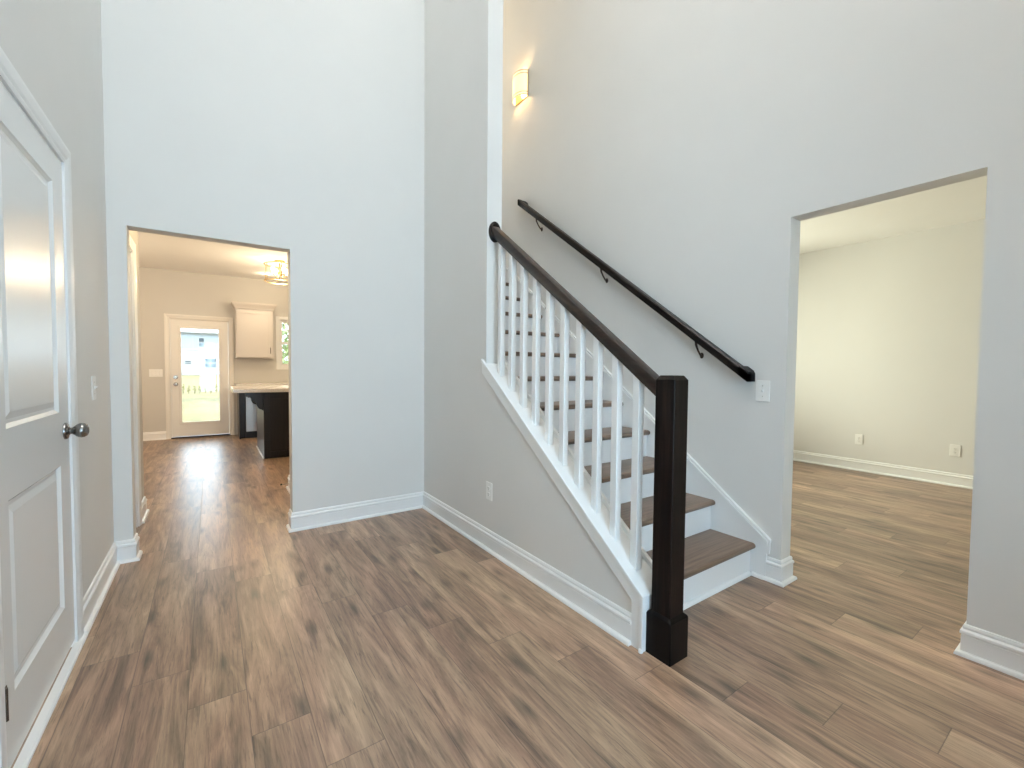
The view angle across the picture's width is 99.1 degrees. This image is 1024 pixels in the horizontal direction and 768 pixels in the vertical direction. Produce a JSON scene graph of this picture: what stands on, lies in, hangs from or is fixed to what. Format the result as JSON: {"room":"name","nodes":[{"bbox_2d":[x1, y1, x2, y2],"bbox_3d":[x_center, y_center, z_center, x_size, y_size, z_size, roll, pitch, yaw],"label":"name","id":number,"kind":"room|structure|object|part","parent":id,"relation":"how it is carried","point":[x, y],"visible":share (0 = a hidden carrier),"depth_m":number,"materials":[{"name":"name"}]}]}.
{"room":"entrance hall","nodes":[
{"label":"entrance hall","id":0,"kind":"room"},
{"bbox_2d":[0,0,113,642],"bbox_3d":[-1.294,-1.618,0.171,0.900,5.600,5.361,-1,2,-35],"label":"wall","id":1,"kind":"structure","parent":0,"point":[55,46],"depth_m":2.10,"materials":[{"name":"paint"}]},
{"bbox_2d":[0,46,83,767],"bbox_3d":[-1.633,0.083,1.512,0.018,2.100,0.916,-1,2,-35],"label":"trim","id":2,"kind":"structure","parent":1,"relation":"attached to","point":[9,76],"depth_m":1.82,"materials":[{"name":"wood"}]},
{"bbox_2d":[0,81,89,767],"bbox_3d":[-1.621,0.104,1.518,0.107,1.988,0.766,-1,2,-35],"label":"door","id":3,"kind":"structure","parent":1,"relation":"in","point":[36,556],"depth_m":1.45,"materials":[{"name":"wood"}]},
{"bbox_3d":[-1.790,0.191,1.796,0.072,0.068,0.068,-1,2,-35],"label":"knob","id":4,"kind":"part","parent":3,"relation":"part of","materials":[{"name":"grey metal"}]},
{"bbox_2d":[13,633,87,767],"bbox_3d":[-1.638,1.125,1.556,0.030,0.013,0.918,-1,2,-35],"label":"trim","id":5,"kind":"structure","parent":1,"relation":"attached to","point":[27,752],"depth_m":1.51,"materials":[{"name":"wood"}]},
{"bbox_2d":[91,376,97,399],"bbox_3d":[-2.126,0.020,2.225,0.016,0.122,0.078,-1,2,-35],"label":"light switch","id":6,"kind":"object","parent":1,"relation":"attached to","point":[93,378],"visible":1,"depth_m":2.21,"materials":[{"name":"white plastic"}]},
{"bbox_2d":[83,533,142,633],"bbox_3d":[-2.140,1.032,2.361,0.119,0.134,0.979,-1,2,-35],"label":"baseboard","id":7,"kind":"structure","parent":1,"relation":"attached to","point":[124,551],"depth_m":2.36,"materials":[{"name":"wood"}]},
{"bbox_2d":[139,267,288,434],"bbox_3d":[-5.439,-0.477,7.259,7.700,2.743,0.150,-1,2,-35],"label":"wall","id":8,"kind":"structure","parent":0,"point":[162,291],"depth_m":7.20,"materials":[{"name":"paint"}]},
{"bbox_2d":[143,431,165,440],"bbox_3d":[-7.090,0.858,6.065,3.590,0.134,0.030,-1,2,-35],"label":"baseboard","id":9,"kind":"structure","parent":8,"relation":"attached to","point":[147,436],"depth_m":7.00,"materials":[{"name":"wood"}]},
{"bbox_3d":[-7.087,0.916,6.062,3.590,0.019,0.017,-1,2,-35],"label":"shoe moulding","id":10,"kind":"part","parent":9,"relation":"part of","materials":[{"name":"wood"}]},
{"bbox_2d":[149,369,162,376],"bbox_3d":[-5.705,-0.175,6.987,0.170,0.122,0.016,-1,2,-35],"label":"light switch","id":11,"kind":"object","parent":8,"relation":"attached to","point":[152,372],"visible":1,"depth_m":6.99,"materials":[{"name":"white plastic"}]},
{"bbox_2d":[170,319,228,436],"bbox_3d":[-5.230,-0.100,7.329,0.786,1.932,0.110,-1,2,-35],"label":"door","id":12,"kind":"structure","parent":8,"relation":"in","point":[179,428],"depth_m":7.31,"materials":[{"name":"paint"}]},
{"bbox_3d":[-5.238,-0.146,7.342,0.584,1.620,0.028,-1,2,-35],"label":"glass frame","id":13,"kind":"part","parent":12,"relation":"part of","materials":[{"name":"glass"}]},
{"bbox_2d":[164,313,234,438],"bbox_3d":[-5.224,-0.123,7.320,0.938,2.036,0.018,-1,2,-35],"label":"trim","id":14,"kind":"structure","parent":8,"relation":"attached to","point":[166,316],"depth_m":7.13,"materials":[{"name":"paint"}]},
{"bbox_2d":[171,433,229,438],"bbox_3d":[-5.277,0.880,7.421,0.810,0.022,0.180,-1,2,-35],"label":"trim","id":15,"kind":"structure","parent":8,"relation":"attached to","point":[228,433],"depth_m":7.37,"materials":[{"name":"grey metal"}]},
{"bbox_2d":[231,301,276,358],"bbox_3d":[-4.475,-0.918,7.577,0.668,0.934,0.391,-1,2,-35],"label":"upper cabinet","id":16,"kind":"object","parent":8,"relation":"attached to","point":[253,321],"visible":1,"depth_m":7.46,"materials":[{"name":"wood"}]},
{"bbox_3d":[-4.472,-1.332,7.562,0.668,0.106,0.391,-1,2,-35],"label":"crown","id":17,"kind":"part","parent":16,"relation":"part of","materials":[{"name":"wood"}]},
{"bbox_3d":[-4.402,-0.858,7.472,0.516,0.793,0.019,-1,2,-35],"label":"door","id":18,"kind":"part","parent":16,"relation":"part of","materials":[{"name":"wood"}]},
{"bbox_2d":[276,316,287,369],"bbox_3d":[-3.869,-0.755,8.230,1.029,0.969,0.017,-1,2,-35],"label":"trim","id":19,"kind":"structure","parent":8,"relation":"attached to","point":[278,318],"depth_m":7.95,"materials":[{"name":"wood"}]},
{"bbox_2d":[280,320,287,365],"bbox_3d":[-3.919,-0.758,8.303,0.905,0.845,0.060,-1,2,-35],"label":"window","id":20,"kind":"structure","parent":8,"relation":"in","point":[281,321],"depth_m":8.04,"materials":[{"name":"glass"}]},
{"bbox_2d":[101,0,423,541],"bbox_3d":[-3.397,-1.719,2.506,5.700,5.600,1.103,-1,2,-35],"label":"wall","id":21,"kind":"structure","parent":0,"point":[293,127],"depth_m":3.18,"materials":[{"name":"paint"}]},
{"bbox_2d":[129,234,141,526],"bbox_3d":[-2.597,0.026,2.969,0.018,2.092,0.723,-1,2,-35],"label":"trim","id":22,"kind":"structure","parent":21,"relation":"attached to","point":[132,244],"depth_m":3.23,"materials":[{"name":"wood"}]},
{"bbox_2d":[142,496,149,523],"bbox_3d":[-4.445,1.012,2.390,3.768,0.134,0.351,-1,2,-35],"label":"baseboard","id":23,"kind":"structure","parent":21,"relation":"attached to","point":[145,511],"depth_m":3.46,"materials":[{"name":"wood"}]},
{"bbox_3d":[-4.445,1.069,2.392,3.768,0.019,0.351,-1,2,-35],"label":"shoe moulding","id":24,"kind":"part","parent":23,"relation":"part of","materials":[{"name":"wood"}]},
{"bbox_2d":[287,253,289,468],"bbox_3d":[-1.270,-0.361,4.977,1.050,2.743,3.228,1,2,25],"label":"wall","id":25,"kind":"structure","parent":0,"point":[287,253],"depth_m":4.26,"materials":[{"name":"paint"}]},
{"bbox_2d":[11,435,1023,767],"bbox_3d":[-1.096,1.132,3.759,10.832,0.150,10.950,-1,2,-35],"label":"floor","id":26,"kind":"structure","parent":0,"point":[235,638],"depth_m":1.83,"materials":[{"name":"wood"}]},
{"bbox_2d":[237,393,245,438],"bbox_3d":[-4.603,0.465,7.420,0.090,0.864,0.600,-1,2,-35],"label":"base cabinet","id":27,"kind":"object","parent":26,"relation":"on","point":[241,410],"visible":0.74,"depth_m":7.20,"materials":[{"name":"black wood"}]},
{"bbox_2d":[245,396,256,437],"bbox_3d":[-4.301,0.465,7.595,0.596,0.855,0.614,-1,2,-35],"label":"dishwasher","id":28,"kind":"object","parent":26,"relation":"on","point":[251,409],"visible":0.16,"depth_m":7.26,"materials":[{"name":"white metal"}]},
{"bbox_2d":[244,392,288,458],"bbox_3d":[-3.004,0.514,6.396,1.598,0.864,1.042,-1,2,-35],"label":"kitchen island","id":29,"kind":"object","parent":26,"relation":"on","point":[272,407],"visible":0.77,"depth_m":5.72,"materials":[{"name":"wood"}]},
{"bbox_2d":[230,385,288,392],"bbox_3d":[-3.045,0.058,6.356,1.758,0.050,1.110,-1,2,-35],"label":"island countertop","id":30,"kind":"structure","parent":29,"relation":"on","point":[256,388],"depth_m":5.67,"materials":[{"name":"stone"}]},
{"bbox_3d":[-2.630,0.522,6.030,1.394,0.842,0.010,-1,2,-35],"label":"panel","id":31,"kind":"part","parent":29,"relation":"part of","materials":[{"name":"brown wood"}]},
{"bbox_2d":[489,221,687,666],"bbox_3d":[0.290,0.035,2.343,0.122,2.167,1.429,-1,2,-35],"label":"stair railing","id":32,"kind":"object","parent":26,"relation":"on","point":[666,621],"visible":1,"depth_m":2.03,"materials":[{"name":"wood"}]},
{"bbox_3d":[0.259,-0.491,2.357,0.062,1.054,1.311,-1,2,-35],"label":"handrail","id":33,"kind":"part","parent":32,"relation":"part of","materials":[{"name":"wood"}]},
{"bbox_3d":[0.653,1.048,1.841,0.122,0.185,0.122,-1,2,-35],"label":"post","id":34,"kind":"part","parent":32,"relation":"part of","materials":[{"name":"brown wood"}]},
{"bbox_3d":[0.657,0.467,1.820,0.093,1.006,0.093,-1,2,-35],"label":"newel post","id":35,"kind":"part","parent":32,"relation":"part of","materials":[{"name":"brown wood"}]},
{"bbox_2d":[505,282,755,609],"bbox_3d":[-0.682,-0.495,4.709,0.967,3.040,6.046,-1,2,-35],"label":"staircase","id":36,"kind":"structure","parent":26,"relation":"on","point":[715,561],"depth_m":2.69,"materials":[{"name":"wood"}]},
{"bbox_3d":[1.006,1.117,2.290,0.955,0.019,0.017,-1,2,-35],"label":"shoe moulding","id":37,"kind":"part","parent":36,"relation":"part of","materials":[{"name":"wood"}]},
{"bbox_3d":[-3.185,0.441,8.387,2.134,0.864,0.606,-1,2,-35],"label":"base cabinet","id":38,"kind":"object","parent":26,"relation":"on","visible":0},
{"bbox_2d":[235,382,288,385],"bbox_3d":[-3.459,-0.006,8.174,2.915,0.040,0.625,-1,2,-35],"label":"countertop","id":39,"kind":"structure","parent":38,"relation":"on","point":[284,383],"depth_m":7.41,"materials":[{"name":"stone"}]},
{"bbox_2d":[424,0,631,612],"bbox_3d":[-0.773,-1.745,3.822,0.114,5.600,4.911,-1,2,-35],"label":"wall","id":40,"kind":"structure","parent":0,"point":[471,440],"depth_m":3.03,"materials":[{"name":"paint"}]},
{"bbox_2d":[286,475,630,645],"bbox_3d":[-0.917,1.016,3.068,1.053,0.134,3.561,-1,2,-35],"label":"baseboard","id":41,"kind":"structure","parent":40,"relation":"attached to","point":[607,615],"depth_m":2.79,"materials":[{"name":"wood"}]},
{"bbox_2d":[486,481,491,500],"bbox_3d":[-0.152,0.705,2.872,0.009,0.118,0.072,-1,2,-35],"label":"wall outlet","id":42,"kind":"object","parent":40,"relation":"attached to","point":[488,484],"visible":1,"depth_m":2.87,"materials":[{"name":"white plastic"}]},
{"bbox_2d":[481,359,651,653],"bbox_3d":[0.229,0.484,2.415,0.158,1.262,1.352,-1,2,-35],"label":"trim","id":43,"kind":"structure","parent":40,"relation":"attached to","point":[637,584],"depth_m":2.15,"materials":[{"name":"wood"}]},
{"bbox_2d":[138,176,986,281],"bbox_3d":[-1.210,-1.743,3.591,10.732,0.120,10.600,-1,2,-35],"label":"ceiling","id":44,"kind":"structure","parent":0,"point":[964,201],"depth_m":4.85,"materials":[{"name":"paint"}]},
{"bbox_2d":[263,260,287,284],"bbox_3d":[-3.405,-1.647,6.396,0.416,0.308,0.416,-1,2,-35],"label":"chandelier","id":45,"kind":"object","parent":44,"relation":"hanging from","point":[283,269],"visible":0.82,"depth_m":6.34,"materials":[{"name":"gold metal"}]},
{"bbox_2d":[502,0,1023,642],"bbox_3d":[0.612,-1.732,3.785,0.114,5.600,9.150,-1,2,-35],"label":"wall","id":46,"kind":"structure","parent":0,"point":[686,145],"depth_m":2.55,"materials":[{"name":"paint"}]},
{"bbox_2d":[512,69,527,105],"bbox_3d":[0.066,-2.976,4.368,0.090,0.253,0.218,-1,2,-35],"label":"wall sconce","id":47,"kind":"object","parent":46,"relation":"attached to","point":[520,77],"visible":1,"depth_m":4.31,"materials":[{"name":"white glass"}]},
{"bbox_2d":[518,199,754,381],"bbox_3d":[0.739,-0.924,3.439,0.093,1.747,2.298,-1,2,-35],"label":"wall handrail","id":48,"kind":"object","parent":46,"relation":"attached to","point":[746,373],"visible":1,"depth_m":3.03,"materials":[{"name":"black wood"}]},
{"bbox_2d":[506,265,770,579],"bbox_3d":[0.307,-0.624,4.124,0.034,3.356,4.123,-1,2,-35],"label":"trim","id":49,"kind":"structure","parent":46,"relation":"attached to","point":[727,517],"depth_m":2.79,"materials":[{"name":"wood"}]},
{"bbox_3d":[1.425,1.112,2.530,0.017,0.019,0.068,-1,2,-35],"label":"shoe moulding","id":50,"kind":"part","parent":49,"relation":"part of","materials":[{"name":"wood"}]},
{"bbox_2d":[756,380,769,401],"bbox_3d":[1.441,0.041,2.511,0.016,0.122,0.078,-1,2,-35],"label":"light switch","id":51,"kind":"object","parent":46,"relation":"attached to","point":[762,386],"visible":1,"depth_m":2.51,"materials":[{"name":"white plastic"}]},
{"bbox_2d":[763,556,796,586],"bbox_3d":[0.691,1.005,3.738,0.174,0.134,3.105,-1,2,-35],"label":"baseboard","id":52,"kind":"structure","parent":46,"relation":"attached to","point":[778,572],"depth_m":2.47,"materials":[{"name":"wood"}]},
{"bbox_3d":[0.691,1.063,3.740,0.174,0.019,3.105,-1,2,-35],"label":"shoe moulding","id":53,"kind":"part","parent":52,"relation":"part of","materials":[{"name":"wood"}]},
{"bbox_2d":[953,620,1023,680],"bbox_3d":[2.528,1.116,1.076,0.174,0.134,2.022,-1,2,-35],"label":"baseboard","id":54,"kind":"structure","parent":46,"relation":"attached to","point":[1005,655],"depth_m":1.78,"materials":[{"name":"wood"}]},
{"bbox_3d":[2.528,1.173,1.078,0.174,0.019,2.022,-1,2,-35],"label":"shoe moulding","id":55,"kind":"part","parent":54,"relation":"part of","materials":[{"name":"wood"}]},
{"bbox_2d":[793,219,984,475],"bbox_3d":[4.621,-0.304,4.728,0.120,2.743,6.050,-1,2,-35],"label":"wall","id":56,"kind":"structure","parent":0,"point":[888,328],"depth_m":4.99,"materials":[{"name":"paint"}]},
{"bbox_2d":[855,434,862,444],"bbox_3d":[4.188,0.669,5.266,0.009,0.120,0.078,-1,2,-35],"label":"wall outlet","id":57,"kind":"object","parent":56,"relation":"attached to","point":[858,438],"visible":1,"depth_m":5.26,"materials":[{"name":"white plastic"}]},
{"bbox_2d":[793,450,972,488],"bbox_3d":[4.535,1.000,4.753,0.030,0.134,5.800,-1,2,-35],"label":"baseboard","id":58,"kind":"structure","parent":56,"relation":"attached to","point":[926,475],"depth_m":5.03,"materials":[{"name":"wood"}]},
{"bbox_2d":[949,444,960,456],"bbox_3d":[4.658,0.699,4.585,0.009,0.122,0.083,-1,2,-35],"label":"wall outlet","id":59,"kind":"object","parent":56,"relation":"attached to","point":[955,450],"visible":1,"depth_m":4.58,"materials":[{"name":"white plastic"}]},
{"label":"outside","id":60,"kind":"structure","parent":0,"visible":0},
{"bbox_2d":[182,375,219,421],"bbox_3d":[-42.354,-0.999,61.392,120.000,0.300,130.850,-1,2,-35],"label":"lawn","id":61,"kind":"structure","parent":60,"point":[198,406],"depth_m":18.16,"materials":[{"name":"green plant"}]},
{"bbox_2d":[181,328,218,374],"bbox_3d":[-49.184,-6.164,68.530,17.000,9.400,10.200,-1,2,-35],"label":"house","id":62,"kind":"structure","parent":61,"relation":"on","point":[199,347],"depth_m":64.94,"materials":[{"name":"grey"}]},
{"bbox_3d":[-46.292,-6.190,65.041,0.600,1.310,0.040,-1,2,-35],"label":"pane","id":63,"kind":"part","parent":62,"relation":"part of","materials":[{"name":"clear glass"}]},
{"bbox_3d":[-45.749,-3.152,65.542,0.600,1.350,0.040,-1,2,-35],"label":"pane","id":64,"kind":"part","parent":62,"relation":"part of","materials":[{"name":"clear glass"}]},
{"bbox_3d":[-45.136,-3.162,65.965,0.610,1.350,0.040,-1,2,-35],"label":"pane","id":65,"kind":"part","parent":62,"relation":"part of","materials":[{"name":"clear glass"}]},
{"bbox_2d":[282,323,287,363],"bbox_3d":[-9.666,-2.440,19.950,3.911,6.098,3.379,-1,2,-35],"label":"tree","id":66,"kind":"object","parent":61,"relation":"on","point":[284,325],"visible":0.05,"depth_m":18.95,"materials":[{"name":"green plant"}]}
]}

